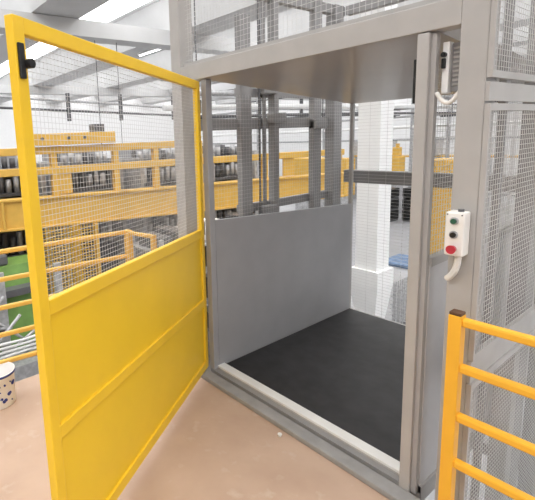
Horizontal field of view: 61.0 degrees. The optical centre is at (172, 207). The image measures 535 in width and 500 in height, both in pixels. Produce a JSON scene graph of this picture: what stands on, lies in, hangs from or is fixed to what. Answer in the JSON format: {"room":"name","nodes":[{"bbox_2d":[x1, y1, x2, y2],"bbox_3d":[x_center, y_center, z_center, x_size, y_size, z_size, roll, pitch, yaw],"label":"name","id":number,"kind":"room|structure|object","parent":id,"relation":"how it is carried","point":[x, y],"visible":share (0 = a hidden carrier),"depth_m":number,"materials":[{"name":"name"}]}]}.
{"room":"factory floor","nodes":[
{"label":"factory floor","id":0,"kind":"room"},
{"bbox_2d":[0,0,159,78],"bbox_3d":[3.041,-7.237,16.660,50.000,0.200,48.000,-9,11,-35],"label":"ceiling","id":1,"kind":"structure","parent":0,"point":[151,2],"depth_m":15.51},
{"bbox_2d":[0,0,150,76],"bbox_3d":[-1.683,-6.322,13.328,1.900,0.050,47.000,-9,11,-35],"label":"window","id":2,"kind":"structure","parent":1,"relation":"attached to","point":[112,9],"depth_m":14.84,"materials":[{"name":"white glass"}]},
{"bbox_2d":[0,95,252,161],"bbox_3d":[-10.895,-5.145,36.745,50.000,9.000,0.200,-9,11,-35],"label":"wall","id":3,"kind":"structure","parent":0,"point":[7,126],"depth_m":39.31,"materials":[{"name":"white paint"}]},
{"bbox_2d":[0,0,109,64],"bbox_3d":[-3.553,-5.606,12.115,2.100,0.980,47.900,-9,11,-35],"label":"trim","id":4,"kind":"structure","parent":3,"relation":"attached to","point":[77,9],"depth_m":11.18,"materials":[{"name":"concrete"}]},
{"bbox_2d":[0,0,293,101],"bbox_3d":[0.248,-6.202,14.815,2.100,0.980,47.900,-9,11,-35],"label":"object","id":5,"kind":"structure","parent":3,"relation":"attached to","point":[156,15],"depth_m":14.88,"materials":[{"name":"concrete"}]},
{"bbox_2d":[137,49,160,55],"bbox_3d":[-0.831,-5.859,16.497,0.180,0.130,1.600,-9,11,-35],"label":"ceiling lamp","id":6,"kind":"object","parent":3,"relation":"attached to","point":[148,51],"visible":0.7,"depth_m":16.59,"materials":[{"name":"white paint"}]},
{"bbox_2d":[43,0,423,102],"bbox_3d":[4.049,-6.798,17.514,2.100,0.980,47.900,-9,11,-35],"label":"trim","id":7,"kind":"structure","parent":3,"relation":"attached to","point":[162,59],"depth_m":21.88,"materials":[{"name":"concrete"}]},
{"bbox_2d":[215,99,255,104],"bbox_3d":[19.253,-9.183,28.312,2.100,0.980,47.900,-9,11,-35],"label":"trim","id":8,"kind":"structure","parent":3,"relation":"attached to","point":[227,101],"depth_m":45.84,"materials":[{"name":"concrete"}]},
{"bbox_2d":[159,0,456,119],"bbox_3d":[7.216,-5.325,16.865,17.584,3.800,0.804,-8,11,-31],"label":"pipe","id":9,"kind":"object","parent":3,"relation":"hanging from","point":[213,92],"visible":0.19,"depth_m":14.29,"materials":[{"name":"metal"}]},
{"bbox_2d":[95,0,530,102],"bbox_3d":[7.850,-7.394,20.213,2.100,0.980,47.900,-9,11,-35],"label":"trim","id":10,"kind":"structure","parent":3,"relation":"attached to","point":[142,86],"depth_m":30.24,"materials":[{"name":"concrete"}]},
{"bbox_2d":[140,25,528,103],"bbox_3d":[11.651,-7.991,22.913,2.100,0.980,47.900,-9,11,-35],"label":"trim","id":11,"kind":"structure","parent":3,"relation":"attached to","point":[220,86],"depth_m":32.27,"materials":[{"name":"concrete"}]},
{"bbox_2d":[200,45,526,102],"bbox_3d":[15.452,-8.587,25.612,2.100,0.980,47.900,-9,11,-35],"label":"trim","id":12,"kind":"structure","parent":3,"relation":"attached to","point":[522,49],"depth_m":21.95,"materials":[{"name":"concrete"}]},
{"bbox_2d":[0,374,389,499],"bbox_3d":[-1.094,1.891,0.079,5.950,0.160,5.350,-9,11,-35],"label":"floor","id":13,"kind":"structure","parent":0,"point":[214,447],"depth_m":2.41,"materials":[{"name":"beige concrete"}]},
{"bbox_2d":[0,362,15,409],"bbox_3d":[-1.190,1.227,3.011,0.231,0.240,0.231,-9,11,-35],"label":"paint bucket","id":14,"kind":"object","parent":13,"relation":"on","point":[7,377],"visible":0.99,"depth_m":2.96,"materials":[{"name":"white plastic"}]},
{"bbox_2d":[0,229,156,363],"bbox_3d":[-1.720,0.883,2.751,3.464,1.046,0.323,-7,10,-25],"label":"guardrail","id":15,"kind":"object","parent":13,"relation":"on","point":[19,248],"visible":0.37,"depth_m":3.19,"materials":[{"name":"metal"}]},
{"bbox_2d":[201,369,420,499],"bbox_3d":[0.663,1.305,2.669,0.085,0.032,1.630,-9,11,-35],"label":"threshold","id":16,"kind":"object","parent":13,"relation":"on","point":[387,488],"visible":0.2,"depth_m":2.45,"materials":[{"name":"paint"}]},
{"bbox_2d":[438,309,534,499],"bbox_3d":[1.690,1.229,1.147,0.048,1.468,1.831,-9,11,-35],"label":"guardrail","id":17,"kind":"object","parent":13,"relation":"on","point":[457,320],"visible":1,"depth_m":1.75,"materials":[{"name":"metal"}]},
{"bbox_2d":[207,175,524,499],"bbox_3d":[3.442,1.841,18.101,50.000,0.200,48.000,-9,11,-35],"label":"floor","id":18,"kind":"structure","parent":0,"point":[431,496],"depth_m":17.88,"materials":[{"name":"concrete"}]},
{"bbox_2d":[0,156,54,293],"bbox_3d":[-3.084,1.292,8.364,1.280,4.500,1.100,-9,11,-35],"label":"machine","id":19,"kind":"object","parent":18,"relation":"on","point":[10,187],"visible":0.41,"depth_m":8.15,"materials":[{"name":"paint"}]},
{"bbox_2d":[0,188,20,197],"bbox_3d":[-3.204,-0.256,8.192,1.120,0.060,0.820,-9,11,-35],"label":"shelf","id":20,"kind":"object","parent":19,"relation":"attached to","point":[12,192],"depth_m":7.94,"materials":[{"name":"grey metal"}]},
{"bbox_2d":[7,250,26,257],"bbox_3d":[-3.153,0.908,8.377,1.120,0.060,0.820,-9,11,-35],"label":"shelf","id":21,"kind":"object","parent":19,"relation":"attached to","point":[24,252],"depth_m":8.24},
{"bbox_2d":[0,254,62,381],"bbox_3d":[-2.434,2.275,6.274,3.200,3.161,1.400,-9,11,-35],"label":"machine","id":22,"kind":"object","parent":18,"relation":"on","point":[16,290],"visible":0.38,"depth_m":6.23,"materials":[{"name":"paint"}]},
{"bbox_2d":[42,223,100,294],"bbox_3d":[-1.745,1.952,7.670,1.119,3.300,0.075,-6,10,-19],"label":"guard","id":23,"kind":"object","parent":18,"relation":"on","point":[95,231],"visible":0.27,"depth_m":7.52,"materials":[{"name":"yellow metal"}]},
{"bbox_2d":[38,151,126,290],"bbox_3d":[-1.705,1.157,8.831,1.280,4.500,1.100,-9,11,-35],"label":"machine","id":24,"kind":"object","parent":18,"relation":"on","point":[83,175],"visible":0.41,"depth_m":8.56,"materials":[{"name":"paint"}]},
{"bbox_2d":[63,161,110,165],"bbox_3d":[-1.845,-0.825,8.590,1.120,0.060,0.820,-9,11,-35],"label":"shelf","id":25,"kind":"object","parent":24,"relation":"attached to","point":[90,162],"depth_m":8.42,"materials":[{"name":"yellow metal"}]},
{"bbox_2d":[73,182,112,191],"bbox_3d":[-1.826,-0.391,8.659,1.120,0.060,0.820,-9,11,-35],"label":"shelf","id":26,"kind":"object","parent":24,"relation":"attached to","point":[100,186],"depth_m":8.41,"materials":[{"name":"grey metal"}]},
{"bbox_2d":[119,148,177,257],"bbox_3d":[-0.327,1.023,9.297,1.280,4.500,1.100,-9,11,-35],"label":"machine","id":27,"kind":"object","parent":18,"relation":"on","point":[131,156],"visible":0.25,"depth_m":8.73,"materials":[{"name":"paint"}]},
{"bbox_2d":[146,178,175,185],"bbox_3d":[-0.447,-0.526,9.125,1.120,0.060,0.820,-9,11,-35],"label":"shelf","id":28,"kind":"object","parent":27,"relation":"attached to","point":[149,183],"depth_m":8.86,"materials":[{"name":"yellow metal"}]},
{"bbox_2d":[133,236,208,340],"bbox_3d":[0.709,1.865,7.851,2.700,3.200,0.910,-9,11,-35],"label":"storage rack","id":29,"kind":"object","parent":18,"relation":"on","point":[135,244],"visible":0.03,"depth_m":7.04,"materials":[{"name":"metal"}]},
{"bbox_2d":[139,231,171,247],"bbox_3d":[-0.278,0.532,6.944,0.240,0.200,0.600,-9,11,-35],"label":"bin","id":30,"kind":"object","parent":29,"relation":"on","point":[147,232],"visible":0.51,"depth_m":6.89,"materials":[{"name":"grey plastic"}]},
{"bbox_2d":[155,225,178,240],"bbox_3d":[-0.020,0.467,7.123,0.240,0.250,0.600,-9,11,-35],"label":"bin","id":31,"kind":"object","parent":29,"relation":"on","point":[167,228],"visible":0.21,"depth_m":7.04,"materials":[{"name":"grey plastic"}]},
{"bbox_2d":[205,249,206,266],"bbox_3d":[0.518,0.855,7.565,0.240,0.200,0.600,-9,11,-35],"label":"bin","id":32,"kind":"object","parent":29,"relation":"on","point":[205,249],"visible":0.02,"depth_m":7.32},
{"bbox_2d":[206,277,207,297],"bbox_3d":[0.541,1.373,7.648,0.240,0.250,0.600,-9,11,-35],"label":"bin","id":33,"kind":"object","parent":29,"relation":"on","point":[206,277],"visible":0.02,"depth_m":7.40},
{"bbox_2d":[226,212,237,217],"bbox_3d":[1.274,0.264,8.042,0.240,0.250,0.600,-9,11,-35],"label":"bin","id":34,"kind":"object","parent":29,"relation":"on","point":[234,213],"visible":0.22,"depth_m":8.12,"materials":[{"name":"grey plastic"}]},
{"bbox_2d":[0,141,344,284],"bbox_3d":[-1.220,1.212,7.903,10.342,4.640,0.220,-6,10,-19],"label":"gantry","id":35,"kind":"object","parent":18,"relation":"on","point":[11,209],"visible":0.56,"depth_m":7.68,"materials":[{"name":"metal"}]},
{"bbox_2d":[34,124,115,145],"bbox_3d":[-1.708,-1.211,7.346,1.462,0.320,0.383,-6,10,-19],"label":"trolley","id":36,"kind":"object","parent":35,"relation":"on","point":[90,136],"visible":0.63,"depth_m":7.24,"materials":[{"name":"metal"}]},
{"bbox_2d":[202,144,257,355],"bbox_3d":[1.052,0.888,9.764,1.280,4.500,1.100,-9,11,-35],"label":"machine","id":37,"kind":"object","parent":18,"relation":"on","point":[219,149],"visible":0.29,"depth_m":9.39,"materials":[{"name":"paint"}]},
{"bbox_2d":[215,175,237,180],"bbox_3d":[0.931,-0.661,9.592,1.120,0.060,0.820,-9,11,-35],"label":"shelf","id":38,"kind":"object","parent":37,"relation":"attached to","point":[217,177],"depth_m":9.25,"materials":[{"name":"grey metal"}]},
{"bbox_2d":[294,157,354,209],"bbox_3d":[6.601,-0.382,19.255,0.800,3.550,2.600,-9,11,-35],"label":"machine","id":39,"kind":"object","parent":18,"relation":"on","point":[344,200],"visible":0.27,"depth_m":19.23,"materials":[{"name":"metal"}]},
{"bbox_2d":[168,0,534,499],"bbox_3d":[1.494,1.032,3.297,2.050,6.200,2.020,-9,11,-35],"label":"shaft","id":40,"kind":"object","parent":18,"relation":"on","point":[478,21],"visible":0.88,"depth_m":2.11,"materials":[{"name":"grey paint"}]},
{"bbox_2d":[201,29,534,499],"bbox_3d":[1.379,0.144,3.023,1.775,2.230,1.506,-9,11,-35],"label":"car","id":41,"kind":"object","parent":40,"relation":"in","point":[285,331],"visible":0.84,"depth_m":3.05,"materials":[{"name":"grey paint"}]},
{"bbox_2d":[4,13,208,499],"bbox_3d":[-0.122,0.281,2.360,0.064,2.118,1.736,2,10,24],"label":"gate","id":42,"kind":"object","parent":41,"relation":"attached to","point":[121,349],"visible":1,"depth_m":2.03,"materials":[{"name":"metal"}]},
{"bbox_2d":[435,41,459,104],"bbox_3d":[1.158,-0.547,1.794,0.138,0.253,0.104,-9,11,-35],"label":"control box","id":43,"kind":"object","parent":40,"relation":"attached to","point":[450,54],"depth_m":1.79,"materials":[{"name":"white plastic"}]},
{"bbox_2d":[444,209,470,280],"bbox_3d":[1.129,0.160,1.764,0.092,0.311,0.081,-9,11,-35],"label":"control box","id":44,"kind":"object","parent":40,"relation":"attached to","point":[457,227],"visible":1,"depth_m":1.73,"materials":[{"name":"white plastic"}]},
{"bbox_2d":[353,142,357,198],"bbox_3d":[13.024,-2.425,28.912,1.000,4.000,2.320,-9,11,-35],"label":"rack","id":45,"kind":"object","parent":18,"relation":"on","point":[356,143],"visible":0.04,"depth_m":29.65,"materials":[{"name":"metal"}]},
{"bbox_2d":[201,94,520,186],"bbox_3d":[12.319,-3.910,26.965,0.200,7.600,41.000,-9,11,-35],"label":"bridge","id":46,"kind":"object","parent":18,"relation":"on","point":[411,126],"visible":0.03,"depth_m":25.77,"materials":[{"name":"metal"}]},
{"bbox_2d":[0,93,399,120],"bbox_3d":[0.035,-4.587,19.736,40.002,1.270,0.170,-9,11,-35],"label":"pipe","id":47,"kind":"object","parent":46,"relation":"attached to","point":[66,94],"visible":0.39,"depth_m":17.54,"materials":[{"name":"metal"}]},
{"bbox_2d":[351,0,396,317],"bbox_3d":[3.591,-0.688,7.809,0.540,8.000,0.540,-9,11,-35],"label":"column","id":48,"kind":"structure","parent":18,"relation":"on","point":[376,151],"depth_m":7.78,"materials":[{"name":"paint"}]},
{"bbox_2d":[390,209,398,221],"bbox_3d":[11.056,0.391,22.729,0.800,0.550,0.900,-9,11,-35],"label":"crate","id":49,"kind":"object","parent":18,"relation":"on","point":[395,214],"visible":0.38,"depth_m":22.36,"materials":[{"name":"black plastic"}]},
{"bbox_2d":[390,199,398,210],"bbox_3d":[11.032,-0.162,22.641,0.800,0.550,0.900,-9,11,-35],"label":"crate","id":50,"kind":"object","parent":49,"relation":"on","point":[395,204],"visible":0.4,"depth_m":22.26,"materials":[{"name":"black plastic"}]},
{"bbox_2d":[391,187,399,199],"bbox_3d":[11.007,-0.715,22.554,0.800,0.550,0.900,-9,11,-35],"label":"crate","id":51,"kind":"object","parent":50,"relation":"on","point":[395,195],"visible":0.34,"depth_m":22.20,"materials":[{"name":"black plastic"}]},
{"bbox_2d":[391,143,404,212],"bbox_3d":[12.279,-1.547,24.061,0.800,3.850,0.550,-9,11,-35],"label":"machine","id":52,"kind":"object","parent":18,"relation":"on","point":[396,160],"visible":0.51,"depth_m":23.75,"materials":[{"name":"metal"}]},
{"bbox_2d":[389,277,407,324],"bbox_3d":[5.957,2.338,9.794,1.256,1.200,1.656,-9,11,-35],"label":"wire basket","id":53,"kind":"object","parent":18,"relation":"on","point":[401,320],"visible":0.09,"depth_m":10.11,"materials":[{"name":"metal"}]},
{"bbox_2d":[388,254,408,268],"bbox_3d":[8.422,1.946,15.029,1.300,0.120,2.000,-9,11,-35],"label":"sheet","id":54,"kind":"object","parent":18,"relation":"on","point":[398,257],"visible":0.24,"depth_m":15.25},
{"bbox_2d":[402,209,409,221],"bbox_3d":[12.267,0.413,22.247,0.800,0.550,0.900,-9,11,-35],"label":"crate","id":55,"kind":"object","parent":18,"relation":"on","point":[405,214],"visible":0.31,"depth_m":22.22,"materials":[{"name":"black plastic"}]},
{"bbox_2d":[402,198,410,209],"bbox_3d":[12.243,-0.139,22.159,0.800,0.550,0.900,-9,11,-35],"label":"crate","id":56,"kind":"object","parent":55,"relation":"on","point":[406,204],"visible":0.29,"depth_m":22.13,"materials":[{"name":"black plastic"}]},
{"bbox_2d":[402,187,410,199],"bbox_3d":[12.219,-0.692,22.072,0.800,0.550,0.900,-9,11,-35],"label":"crate","id":57,"kind":"object","parent":56,"relation":"on","point":[405,190],"visible":0.38,"depth_m":22.02,"materials":[{"name":"black plastic"}]},
{"bbox_2d":[430,158,452,253],"bbox_3d":[7.121,0.655,11.614,0.800,3.850,0.620,-9,11,-35],"label":"machine","id":58,"kind":"object","parent":18,"relation":"on","point":[436,162],"visible":0.05,"depth_m":11.25,"materials":[{"name":"metal"}]},
{"bbox_2d":[434,140,453,158],"bbox_3d":[16.361,-1.981,25.182,1.000,4.000,2.320,-9,11,-35],"label":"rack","id":59,"kind":"object","parent":18,"relation":"on","point":[436,141],"visible":0.04,"depth_m":25.70,"materials":[{"name":"metal"}]},
{"bbox_2d":[487,139,517,208],"bbox_3d":[17.828,-1.727,23.173,1.000,4.000,2.320,-9,11,-35],"label":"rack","id":60,"kind":"object","parent":18,"relation":"on","point":[492,139],"visible":0.07,"depth_m":23.97,"materials":[{"name":"metal"}]},
{"bbox_2d":[253,94,521,175],"bbox_3d":[23.540,-5.881,31.797,0.200,9.000,48.000,-9,11,-35],"label":"wall","id":61,"kind":"structure","parent":0,"point":[345,134],"depth_m":40.60,"materials":[{"name":"white paint"}]},
{"bbox_2d":[94,40,102,152],"bbox_3d":[-2.073,-1.071,13.209,0.024,7.560,0.021,-9,11,-35],"label":"cable","id":62,"kind":"object","parent":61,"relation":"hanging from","point":[94,40],"visible":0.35,"depth_m":12.84,"materials":[{"name":"grey metal"}]},
{"bbox_2d":[116,43,121,135],"bbox_3d":[-1.507,-1.160,13.611,0.024,7.560,0.021,-9,11,-35],"label":"cable","id":63,"kind":"object","parent":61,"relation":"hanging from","point":[116,43],"visible":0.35,"depth_m":13.25,"materials":[{"name":"grey metal"}]},
{"bbox_2d":[0,9,256,54],"bbox_3d":[3.348,-5.881,16.527,50.000,0.440,0.650,-9,11,-35],"label":"trim","id":64,"kind":"structure","parent":61,"relation":"attached to","point":[88,30],"depth_m":12.72,"materials":[{"name":"concrete"}]},
{"bbox_2d":[0,85,308,99],"bbox_3d":[-4.908,-7.310,27.837,50.000,0.440,0.700,-9,11,-35],"label":"trim","id":65,"kind":"structure","parent":61,"relation":"attached to","point":[4,89],"depth_m":27.49,"materials":[{"name":"metal"}]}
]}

